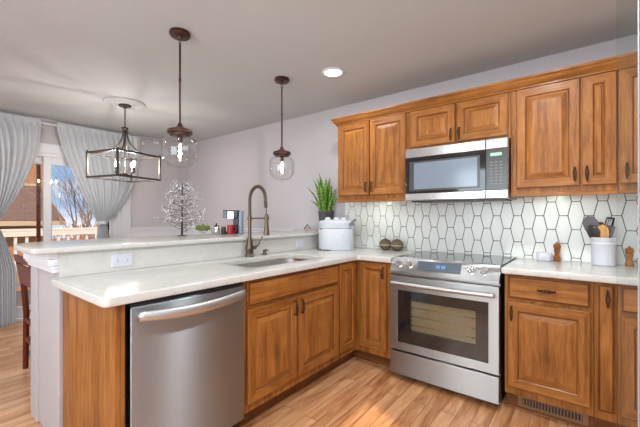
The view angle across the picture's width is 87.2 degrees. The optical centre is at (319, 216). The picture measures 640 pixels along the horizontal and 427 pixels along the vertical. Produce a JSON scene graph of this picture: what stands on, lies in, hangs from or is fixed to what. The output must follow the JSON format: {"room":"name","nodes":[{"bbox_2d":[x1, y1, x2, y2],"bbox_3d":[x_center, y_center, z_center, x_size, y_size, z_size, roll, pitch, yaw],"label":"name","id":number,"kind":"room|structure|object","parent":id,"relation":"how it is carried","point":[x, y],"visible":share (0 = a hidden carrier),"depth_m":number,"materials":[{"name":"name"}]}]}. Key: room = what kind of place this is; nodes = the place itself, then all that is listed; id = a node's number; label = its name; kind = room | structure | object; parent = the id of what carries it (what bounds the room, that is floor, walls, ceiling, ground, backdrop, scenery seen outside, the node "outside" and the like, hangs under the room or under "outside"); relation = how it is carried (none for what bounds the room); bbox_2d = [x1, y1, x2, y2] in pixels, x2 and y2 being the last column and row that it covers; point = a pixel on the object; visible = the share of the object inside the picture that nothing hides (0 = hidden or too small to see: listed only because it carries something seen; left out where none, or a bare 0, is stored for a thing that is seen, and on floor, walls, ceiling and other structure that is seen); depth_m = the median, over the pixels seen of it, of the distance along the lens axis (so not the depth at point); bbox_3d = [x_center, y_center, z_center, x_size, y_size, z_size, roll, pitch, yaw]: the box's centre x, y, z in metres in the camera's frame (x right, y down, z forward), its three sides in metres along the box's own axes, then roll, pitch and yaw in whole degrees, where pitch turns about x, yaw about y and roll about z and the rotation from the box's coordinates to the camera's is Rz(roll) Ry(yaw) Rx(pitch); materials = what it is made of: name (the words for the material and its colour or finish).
{"room":"kitchen","nodes":[
{"label":"kitchen","id":0,"kind":"room"},
{"bbox_2d":[0,110,186,231],"bbox_3d":[-3.742,0.011,3.837,0.150,2.450,4.700,0,0,38],"label":"wall","id":1,"kind":"structure","parent":0,"point":[148,199],"depth_m":5.21,"materials":[{"name":"grey paint"}]},
{"bbox_2d":[16,143,130,321],"bbox_3d":[-3.451,0.167,4.168,0.140,2.141,2.030,0,0,38],"label":"door","id":2,"kind":"structure","parent":1,"relation":"in","point":[48,155],"depth_m":4.20,"materials":[{"name":"white"}]},
{"bbox_2d":[6,116,158,144],"bbox_3d":[-3.319,-1.129,4.173,0.101,0.080,2.620,0,0,38],"label":"curtain rod","id":3,"kind":"object","parent":1,"relation":"attached to","point":[44,124],"visible":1,"depth_m":4.30,"materials":[{"name":"white metal"}]},
{"bbox_2d":[0,112,40,325],"bbox_3d":[-3.679,0.025,3.632,0.124,2.398,1.055,0,0,38],"label":"curtain","id":4,"kind":"object","parent":3,"relation":"hanging from","point":[19,137],"visible":1,"depth_m":3.83,"materials":[{"name":"fabric"}]},
{"bbox_2d":[57,122,139,238],"bbox_3d":[-2.952,0.025,4.558,0.124,2.398,0.990,0,0,38],"label":"curtain","id":5,"kind":"object","parent":3,"relation":"hanging from","point":[104,198],"visible":0.64,"depth_m":4.53,"materials":[{"name":"fabric"}]},
{"bbox_2d":[131,226,185,233],"bbox_3d":[-2.506,0.203,5.260,0.036,0.095,0.864,0,0,38],"label":"trim","id":6,"kind":"structure","parent":1,"relation":"attached to","point":[134,230],"depth_m":5.20,"materials":[{"name":"white"}]},
{"bbox_2d":[131,232,186,236],"bbox_3d":[-2.509,0.683,5.279,0.008,0.865,0.892,0,0,38],"label":"trim","id":7,"kind":"structure","parent":1,"relation":"attached to","point":[167,233],"depth_m":5.24,"materials":[{"name":"white"}]},
{"bbox_2d":[95,248,311,273],"bbox_3d":[-0.625,0.714,2.876,0.140,1.045,2.360,0,0,38],"label":"wall","id":8,"kind":"structure","parent":0,"point":[311,248],"depth_m":2.34,"materials":[{"name":"grey paint"}]},
{"bbox_2d":[21,252,57,273],"bbox_3d":[-1.577,0.246,2.011,0.561,0.110,0.227,0,0,38],"label":"corbel","id":9,"kind":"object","parent":8,"relation":"attached to","point":[46,262],"depth_m":1.81,"materials":[{"name":"white wood"}]},
{"bbox_2d":[31,266,88,426],"bbox_3d":[-1.555,0.714,2.003,0.525,1.045,0.162,0,0,38],"label":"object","id":10,"kind":"structure","parent":8,"relation":"attached to","point":[46,299],"depth_m":1.94,"materials":[{"name":"grey paint"}]},
{"bbox_2d":[14,230,318,254],"bbox_3d":[-0.862,0.175,2.890,0.630,0.030,2.628,0,0,38],"label":"bar","id":11,"kind":"object","parent":8,"relation":"on","point":[63,246],"visible":0.97,"depth_m":2.21,"materials":[{"name":"white stone"}]},
{"bbox_2d":[154,181,205,235],"bbox_3d":[-1.138,-0.071,2.790,0.361,0.463,0.379,0,0,38],"label":"tree","id":12,"kind":"object","parent":11,"relation":"on","point":[187,184],"visible":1,"depth_m":2.79,"materials":[{"name":"white plant"}]},
{"bbox_2d":[195,224,210,230],"bbox_3d":[-1.027,0.109,2.951,0.112,0.101,0.129,0,0,38],"label":"potted succulent","id":13,"kind":"object","parent":11,"relation":"on","point":[198,227],"visible":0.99,"depth_m":2.92,"materials":[{"name":"green plant"}]},
{"bbox_2d":[211,223,219,233],"bbox_3d":[-0.949,0.108,3.053,0.082,0.103,0.068,0,0,-17],"label":"metal pitcher","id":14,"kind":"object","parent":11,"relation":"on","point":[216,230],"visible":1,"depth_m":3.03,"materials":[{"name":"silver metal"}]},
{"bbox_2d":[221,226,225,233],"bbox_3d":[-0.891,0.125,3.104,0.048,0.070,0.048,0,0,38],"label":"jar","id":15,"kind":"object","parent":11,"relation":"on","point":[223,228],"visible":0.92,"depth_m":3.08,"materials":[{"name":"grey glass"}]},
{"bbox_2d":[227,225,236,233],"bbox_3d":[-0.828,0.118,3.138,0.076,0.084,0.070,0,0,38],"label":"mug","id":16,"kind":"object","parent":11,"relation":"on","point":[230,228],"visible":0.98,"depth_m":3.12,"materials":[{"name":"red ceramic"}]},
{"bbox_2d":[223,210,243,233],"bbox_3d":[-0.834,0.049,3.237,0.175,0.222,0.112,0,0,0],"label":"coffee maker","id":17,"kind":"object","parent":11,"relation":"on","point":[237,216],"visible":0.89,"depth_m":3.21,"materials":[{"name":"silver plastic"}]},
{"bbox_2d":[304,224,310,230],"bbox_3d":[-0.139,0.120,3.697,0.086,0.080,0.053,0,0,0],"label":"ornament","id":18,"kind":"object","parent":11,"relation":"on","point":[307,228],"visible":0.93,"depth_m":3.68,"materials":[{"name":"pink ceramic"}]},
{"bbox_2d":[309,174,337,220],"bbox_3d":[0.023,-0.162,3.712,0.368,0.642,0.176,0,0,-8],"label":"potted plant","id":19,"kind":"object","parent":11,"relation":"on","point":[325,195],"visible":0.91,"depth_m":3.67,"materials":[{"name":"green plant"}]},
{"bbox_2d":[58,235,318,277],"bbox_3d":[-0.611,0.257,2.763,0.020,0.130,2.498,0,0,38],"label":"upstand","id":20,"kind":"object","parent":8,"relation":"attached to","point":[86,262],"visible":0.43,"depth_m":2.24,"materials":[{"name":"white stone"}]},
{"bbox_2d":[111,253,132,266],"bbox_3d":[-1.183,0.261,2.011,0.009,0.074,0.116,0,0,38],"label":"wall outlet","id":21,"kind":"object","parent":20,"relation":"attached to","point":[119,260],"visible":1,"depth_m":2.01,"materials":[{"name":"grey plastic"}]},
{"bbox_2d":[115,258,120,263],"bbox_3d":[-1.197,0.261,1.989,0.002,0.030,0.034,0,0,38],"label":"receptacle","id":22,"kind":"object","parent":21,"relation":"attached to","point":[117,260],"depth_m":1.99,"materials":[{"name":"white plastic"}]},
{"bbox_2d":[296,239,303,247],"bbox_3d":[-0.191,0.261,3.273,0.009,0.074,0.116,0,0,38],"label":"wall outlet","id":23,"kind":"object","parent":20,"relation":"attached to","point":[299,243],"visible":1,"depth_m":3.26,"materials":[{"name":"grey plastic"}]},
{"bbox_2d":[0,321,616,426],"bbox_3d":[-1.261,1.286,1.888,6.460,0.100,5.000,0,0,38],"label":"floor","id":24,"kind":"structure","parent":0,"point":[357,392],"depth_m":2.22,"materials":[{"name":"brown wood"}]},
{"bbox_2d":[13,254,30,368],"bbox_3d":[-2.120,0.769,2.753,0.470,0.935,0.512,0,0,38],"label":"dining chair","id":25,"kind":"object","parent":24,"relation":"on","point":[24,272],"visible":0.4,"depth_m":2.72,"materials":[{"name":"brown wood"}]},
{"bbox_2d":[63,291,124,426],"bbox_3d":[-1.097,0.799,1.605,0.682,0.874,0.040,0,0,38],"label":"end panel","id":26,"kind":"object","parent":24,"relation":"on","point":[93,335],"visible":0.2,"depth_m":1.54,"materials":[{"name":"brown wood"}]},
{"bbox_2d":[125,282,245,426],"bbox_3d":[-0.821,0.802,1.811,0.688,0.868,0.606,0,0,38],"label":"dishwasher","id":27,"kind":"object","parent":24,"relation":"on","point":[184,352],"visible":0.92,"depth_m":1.59,"materials":[{"name":"silver metal"}]},
{"bbox_2d":[125,304,127,426],"bbox_3d":[-0.867,0.752,1.847,0.570,0.768,0.606,0,0,38],"label":"tub","id":28,"kind":"object","parent":27,"relation":"in","point":[126,305],"depth_m":1.44,"materials":[{"name":"black plastic"}]},
{"bbox_2d":[235,258,338,426],"bbox_3d":[-0.383,0.799,2.460,0.694,0.874,0.940,0,0,38],"label":"base cabinet","id":29,"kind":"object","parent":24,"relation":"on","point":[291,320],"visible":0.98,"depth_m":2.19,"materials":[{"name":"brown wood"}]},
{"bbox_2d":[330,260,392,369],"bbox_3d":[0.291,0.799,3.087,0.980,0.874,0.872,0,0,38],"label":"base cabinet","id":30,"kind":"object","parent":24,"relation":"on","point":[364,286],"visible":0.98,"depth_m":2.75,"materials":[{"name":"brown wood"}]},
{"bbox_2d":[51,247,418,307],"bbox_3d":[-0.223,0.342,2.436,0.996,0.040,2.533,0,0,38],"label":"countertop","id":31,"kind":"structure","parent":30,"relation":"on","point":[117,288],"depth_m":1.84,"materials":[{"name":"white stone"}]},
{"bbox_2d":[245,185,269,256],"bbox_3d":[-0.476,0.034,2.696,0.249,0.576,0.148,0,0,38],"label":"tap","id":32,"kind":"object","parent":31,"relation":"on","point":[249,245],"visible":1,"depth_m":2.69,"materials":[{"name":"brown metal"}]},
{"bbox_2d":[234,258,296,266],"bbox_3d":[-0.347,0.454,2.534,0.450,0.184,0.795,0,0,38],"label":"sink","id":33,"kind":"object","parent":31,"relation":"in","point":[285,260],"visible":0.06,"depth_m":2.76,"materials":[{"name":"grey metal"}]},
{"bbox_2d":[317,217,355,250],"bbox_3d":[0.152,0.163,3.339,0.375,0.317,0.337,0,0,-4],"label":"countertop appliance","id":34,"kind":"object","parent":31,"relation":"on","point":[337,233],"visible":1,"depth_m":3.20,"materials":[{"name":"white plastic"}]},
{"bbox_2d":[379,238,390,249],"bbox_3d":[0.631,0.264,3.244,0.117,0.116,0.117,0,0,38],"label":"round ornament","id":35,"kind":"object","parent":31,"relation":"on","point":[385,244],"visible":0.93,"depth_m":3.21,"materials":[{"name":"beige"}]},
{"bbox_2d":[391,239,402,250],"bbox_3d":[0.725,0.264,3.167,0.117,0.116,0.117,0,0,38],"label":"round ornament","id":36,"kind":"object","parent":31,"relation":"on","point":[396,245],"visible":0.99,"depth_m":3.13,"materials":[{"name":"beige"}]},
{"bbox_2d":[390,251,515,404],"bbox_3d":[1.025,0.773,2.596,0.758,0.926,0.734,0,0,38],"label":"range","id":37,"kind":"object","parent":24,"relation":"on","point":[447,309],"visible":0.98,"depth_m":2.33,"materials":[{"name":"silver metal"}]},
{"bbox_2d":[411,301,475,343],"bbox_3d":[0.858,0.737,2.371,0.540,0.329,0.041,0,0,38],"label":"oven window","id":38,"kind":"structure","parent":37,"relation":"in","point":[432,322],"depth_m":2.37,"materials":[{"name":"glass"}]},
{"bbox_2d":[396,251,515,267],"bbox_3d":[1.059,0.323,2.640,0.758,0.016,0.624,0,0,38],"label":"cooktop","id":39,"kind":"object","parent":37,"relation":"in","point":[459,260],"depth_m":2.49,"materials":[{"name":"black glass"}]},
{"bbox_2d":[505,274,593,426],"bbox_3d":[1.538,0.799,2.248,0.447,0.874,0.653,0,0,38],"label":"base cabinet","id":40,"kind":"object","parent":24,"relation":"on","point":[549,322],"visible":0.98,"depth_m":2.01,"materials":[{"name":"brown wood"}]},
{"bbox_2d":[517,395,588,425],"bbox_3d":[1.421,1.183,2.064,0.360,0.070,0.010,0,0,38],"label":"floor register","id":41,"kind":"object","parent":40,"relation":"attached to","point":[566,414],"visible":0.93,"depth_m":2.05,"materials":[{"name":"brown metal"}]},
{"bbox_2d":[594,282,616,426],"bbox_3d":[1.753,0.799,2.079,0.098,0.874,0.653,0,0,38],"label":"base cabinet","id":42,"kind":"object","parent":24,"relation":"on","point":[605,294],"visible":0.94,"depth_m":1.85,"materials":[{"name":"brown wood"}]},
{"bbox_2d":[617,284,637,426],"bbox_3d":[1.980,0.799,1.900,0.478,0.874,0.653,0,0,38],"label":"base cabinet","id":43,"kind":"object","parent":24,"relation":"on","point":[627,295],"visible":0.56,"depth_m":1.80,"materials":[{"name":"brown wood"}]},
{"bbox_2d":[501,258,637,285],"bbox_3d":[1.775,0.342,2.067,1.066,0.040,0.643,0,0,38],"label":"countertop","id":44,"kind":"structure","parent":43,"relation":"on","point":[570,270],"depth_m":2.04,"materials":[{"name":"white stone"}]},
{"bbox_2d":[536,252,552,260],"bbox_3d":[1.654,0.291,2.478,0.102,0.061,0.082,0,0,38],"label":"butter dish","id":45,"kind":"object","parent":44,"relation":"on","point":[541,256],"visible":0.99,"depth_m":2.45,"materials":[{"name":"white ceramic"}]},
{"bbox_2d":[553,242,560,261],"bbox_3d":[1.715,0.251,2.431,0.048,0.142,0.048,0,0,38],"label":"pepper mill","id":46,"kind":"object","parent":44,"relation":"on","point":[556,246],"visible":1,"depth_m":2.42,"materials":[{"name":"brown wood"}]},
{"bbox_2d":[590,237,616,265],"bbox_3d":[1.891,0.229,2.242,0.134,0.185,0.134,0,0,38],"label":"utensil crock","id":47,"kind":"object","parent":44,"relation":"on","point":[603,250],"visible":0.96,"depth_m":2.19,"materials":[{"name":"white ceramic"}]},
{"bbox_2d":[583,216,599,231],"bbox_3d":[1.872,0.147,2.289,0.040,0.303,0.144,0,0,-35],"label":"serving spoon","id":48,"kind":"object","parent":47,"relation":"in","point":[588,220],"visible":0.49,"depth_m":2.30,"materials":[{"name":"grey plastic"}]},
{"bbox_2d":[587,225,600,238],"bbox_3d":[1.846,0.176,2.240,0.111,0.246,0.048,0,0,43],"label":"slotted spoon","id":49,"kind":"object","parent":47,"relation":"in","point":[592,230],"visible":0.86,"depth_m":2.24,"materials":[{"name":"black plastic"}]},
{"bbox_2d":[598,225,608,237],"bbox_3d":[1.857,0.174,2.213,0.027,0.246,0.079,0,0,-3],"label":"wooden spoon","id":50,"kind":"object","parent":47,"relation":"in","point":[604,230],"visible":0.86,"depth_m":2.19,"materials":[{"name":"brown wood"}]},
{"bbox_2d":[604,217,614,225],"bbox_3d":[1.921,0.149,2.260,0.092,0.297,0.043,0,0,28],"label":"slotted turner","id":51,"kind":"object","parent":47,"relation":"in","point":[609,220],"visible":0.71,"depth_m":2.25,"materials":[{"name":"black plastic"}]},
{"bbox_2d":[607,225,614,237],"bbox_3d":[1.906,0.177,2.229,0.024,0.243,0.085,0,0,-40],"label":"spatula","id":52,"kind":"object","parent":47,"relation":"in","point":[611,228],"visible":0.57,"depth_m":2.21,"materials":[{"name":"grey plastic"}]},
{"bbox_2d":[625,246,633,265],"bbox_3d":[2.022,0.256,2.196,0.048,0.132,0.048,0,0,38],"label":"pepper mill","id":53,"kind":"object","parent":44,"relation":"on","point":[629,251],"visible":1,"depth_m":2.18,"materials":[{"name":"brown wood"}]},
{"bbox_2d":[638,0,639,426],"bbox_3d":[1.399,0.086,1.300,0.500,2.300,0.024,0,0,0],"label":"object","id":54,"kind":"object","parent":24,"relation":"on","point":[638,0],"visible":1,"depth_m":1.29,"materials":[{"name":"grey paint"}]},
{"bbox_2d":[0,0,637,143],"bbox_3d":[-1.261,-1.274,1.888,6.460,0.120,5.000,0,0,38],"label":"ceiling","id":55,"kind":"structure","parent":0,"point":[60,59],"depth_m":2.42,"materials":[{"name":"grey paint"}]},
{"bbox_2d":[103,97,145,109],"bbox_3d":[-2.083,-1.202,3.588,0.398,0.022,0.398,0,0,38],"label":"ceiling medallion","id":56,"kind":"object","parent":55,"relation":"attached to","point":[111,101],"visible":0.84,"depth_m":3.53,"materials":[{"name":"grey paint"}]},
{"bbox_2d":[86,103,160,182],"bbox_3d":[-2.083,-0.795,3.588,0.472,0.794,0.515,0,0,23],"label":"chandelier","id":57,"kind":"object","parent":56,"relation":"hanging from","point":[122,105],"visible":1,"depth_m":3.57,"materials":[{"name":"grey metal"}]},
{"bbox_2d":[162,27,196,170],"bbox_3d":[-0.923,-0.759,2.214,0.217,0.908,0.217,0,0,38],"label":"pendant light","id":58,"kind":"object","parent":55,"relation":"hanging from","point":[177,33],"visible":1,"depth_m":2.20,"materials":[{"name":"orange metal"}]},
{"bbox_2d":[162,135,196,167],"bbox_3d":[-0.923,-0.430,2.214,0.217,0.214,0.217,0,0,38],"label":"shade","id":59,"kind":"object","parent":58,"relation":"on","point":[179,137],"depth_m":2.20,"materials":[{"name":"clear glass"}]},
{"bbox_2d":[177,136,182,142],"bbox_3d":[-0.923,-0.512,2.214,0.034,0.040,0.034,0,0,38],"label":"socket","id":60,"kind":"object","parent":58,"relation":"attached to","point":[179,138],"depth_m":2.20,"materials":[{"name":"orange metal"}]},
{"bbox_2d":[269,76,293,181],"bbox_3d":[-0.335,-0.759,2.958,0.217,0.908,0.217,0,0,38],"label":"pendant light","id":61,"kind":"object","parent":55,"relation":"hanging from","point":[282,80],"visible":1,"depth_m":2.94,"materials":[{"name":"orange metal"}]},
{"bbox_2d":[322,67,343,76],"bbox_3d":[0.108,-1.208,2.814,0.190,0.011,0.190,0,0,38],"label":"recessed light","id":62,"kind":"object","parent":55,"relation":"in","point":[330,71],"visible":1,"depth_m":2.80,"materials":[{"name":"white"}]},
{"bbox_2d":[187,34,637,265],"bbox_3d":[0.234,0.011,3.791,6.460,2.450,0.160,0,0,38],"label":"wall","id":63,"kind":"structure","parent":0,"point":[226,168],"depth_m":3.30,"materials":[{"name":"grey paint"}]},
{"bbox_2d":[187,232,212,234],"bbox_3d":[-1.274,0.683,4.882,2.440,0.865,0.008,0,0,38],"label":"trim","id":64,"kind":"structure","parent":63,"relation":"attached to","point":[188,233],"depth_m":5.47,"materials":[{"name":"white"}]},
{"bbox_2d":[186,226,293,232],"bbox_3d":[-1.283,0.203,4.871,2.440,0.095,0.036,0,0,38],"label":"trim","id":65,"kind":"structure","parent":63,"relation":"attached to","point":[192,229],"depth_m":4.92,"materials":[{"name":"white"}]},
{"bbox_2d":[338,113,408,202],"bbox_3d":[0.551,-0.527,3.217,0.744,0.774,0.369,0,0,38],"label":"upper cabinet","id":66,"kind":"object","parent":63,"relation":"attached to","point":[371,153],"visible":0.95,"depth_m":3.08,"materials":[{"name":"brown wood"}]},
{"bbox_2d":[331,51,637,126],"bbox_3d":[1.241,-0.931,2.677,2.600,0.071,0.366,0,0,38],"label":"crown molding","id":67,"kind":"structure","parent":66,"relation":"attached to","point":[628,60],"depth_m":2.40,"materials":[{"name":"brown wood"}]},
{"bbox_2d":[409,92,510,149],"bbox_3d":[1.146,-0.739,2.750,0.766,0.350,0.369,0,0,38],"label":"upper cabinet","id":68,"kind":"object","parent":63,"relation":"attached to","point":[489,117],"visible":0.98,"depth_m":2.60,"materials":[{"name":"brown wood"}]},
{"bbox_2d":[406,137,516,202],"bbox_3d":[1.133,-0.342,2.733,0.760,0.438,0.390,0,0,38],"label":"microwave","id":69,"kind":"object","parent":68,"relation":"attached to","point":[474,171],"visible":0.99,"depth_m":2.55,"materials":[{"name":"silver metal"}]},
{"bbox_2d":[511,70,617,196],"bbox_3d":[1.676,-0.527,2.334,0.576,0.774,0.369,0,0,38],"label":"upper cabinet","id":70,"kind":"object","parent":63,"relation":"attached to","point":[564,134],"visible":1,"depth_m":2.20,"materials":[{"name":"brown wood"}]},
{"bbox_2d":[618,66,637,193],"bbox_3d":[2.083,-0.527,2.014,0.456,0.774,0.369,0,0,38],"label":"upper cabinet","id":71,"kind":"object","parent":63,"relation":"attached to","point":[628,77],"visible":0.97,"depth_m":2.01,"materials":[{"name":"brown wood"}]},
{"label":"outside","id":72,"kind":"structure","parent":0,"visible":0},
{"bbox_3d":[-24.306,3.286,22.978,55.740,0.100,80.000,0,0,38],"label":"ground","id":73,"kind":"structure","parent":72,"visible":0},
{"bbox_2d":[0,164,65,290],"bbox_3d":[-16.948,-0.664,10.523,11.500,7.800,14.300,0,0,38],"label":"house","id":74,"kind":"structure","parent":73,"relation":"on","point":[21,214],"depth_m":11.41,"materials":[{"name":"brown brick"}]},
{"bbox_2d":[22,165,96,239],"bbox_3d":[-7.935,0.254,11.327,3.614,5.974,3.946,0,0,24],"label":"bare tree","id":75,"kind":"object","parent":73,"relation":"on","point":[82,209],"visible":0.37,"depth_m":11.13,"materials":[{"name":"brown plant"}]},
{"bbox_2d":[53,223,109,240],"bbox_3d":[-6.419,1.689,9.238,1.738,3.103,1.702,0,0,38],"label":"dry shrub","id":76,"kind":"object","parent":73,"relation":"on","point":[91,235],"visible":0.02,"depth_m":9.14,"materials":[{"name":"brown plant"}]},
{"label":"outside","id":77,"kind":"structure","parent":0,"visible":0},
{"bbox_2d":[16,289,30,306],"bbox_3d":[-4.220,1.346,5.293,2.380,0.100,7.000,0,0,38],"label":"deck","id":78,"kind":"object","parent":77,"point":[18,293],"depth_m":5.33,"materials":[{"name":"beige wood"}]},
{"bbox_2d":[1,227,109,286],"bbox_3d":[-5.079,0.753,5.968,0.095,1.085,7.000,0,0,38],"label":"deck railing","id":79,"kind":"object","parent":78,"relation":"on","point":[15,233],"visible":0.12,"depth_m":6.15,"materials":[{"name":"beige paint"}]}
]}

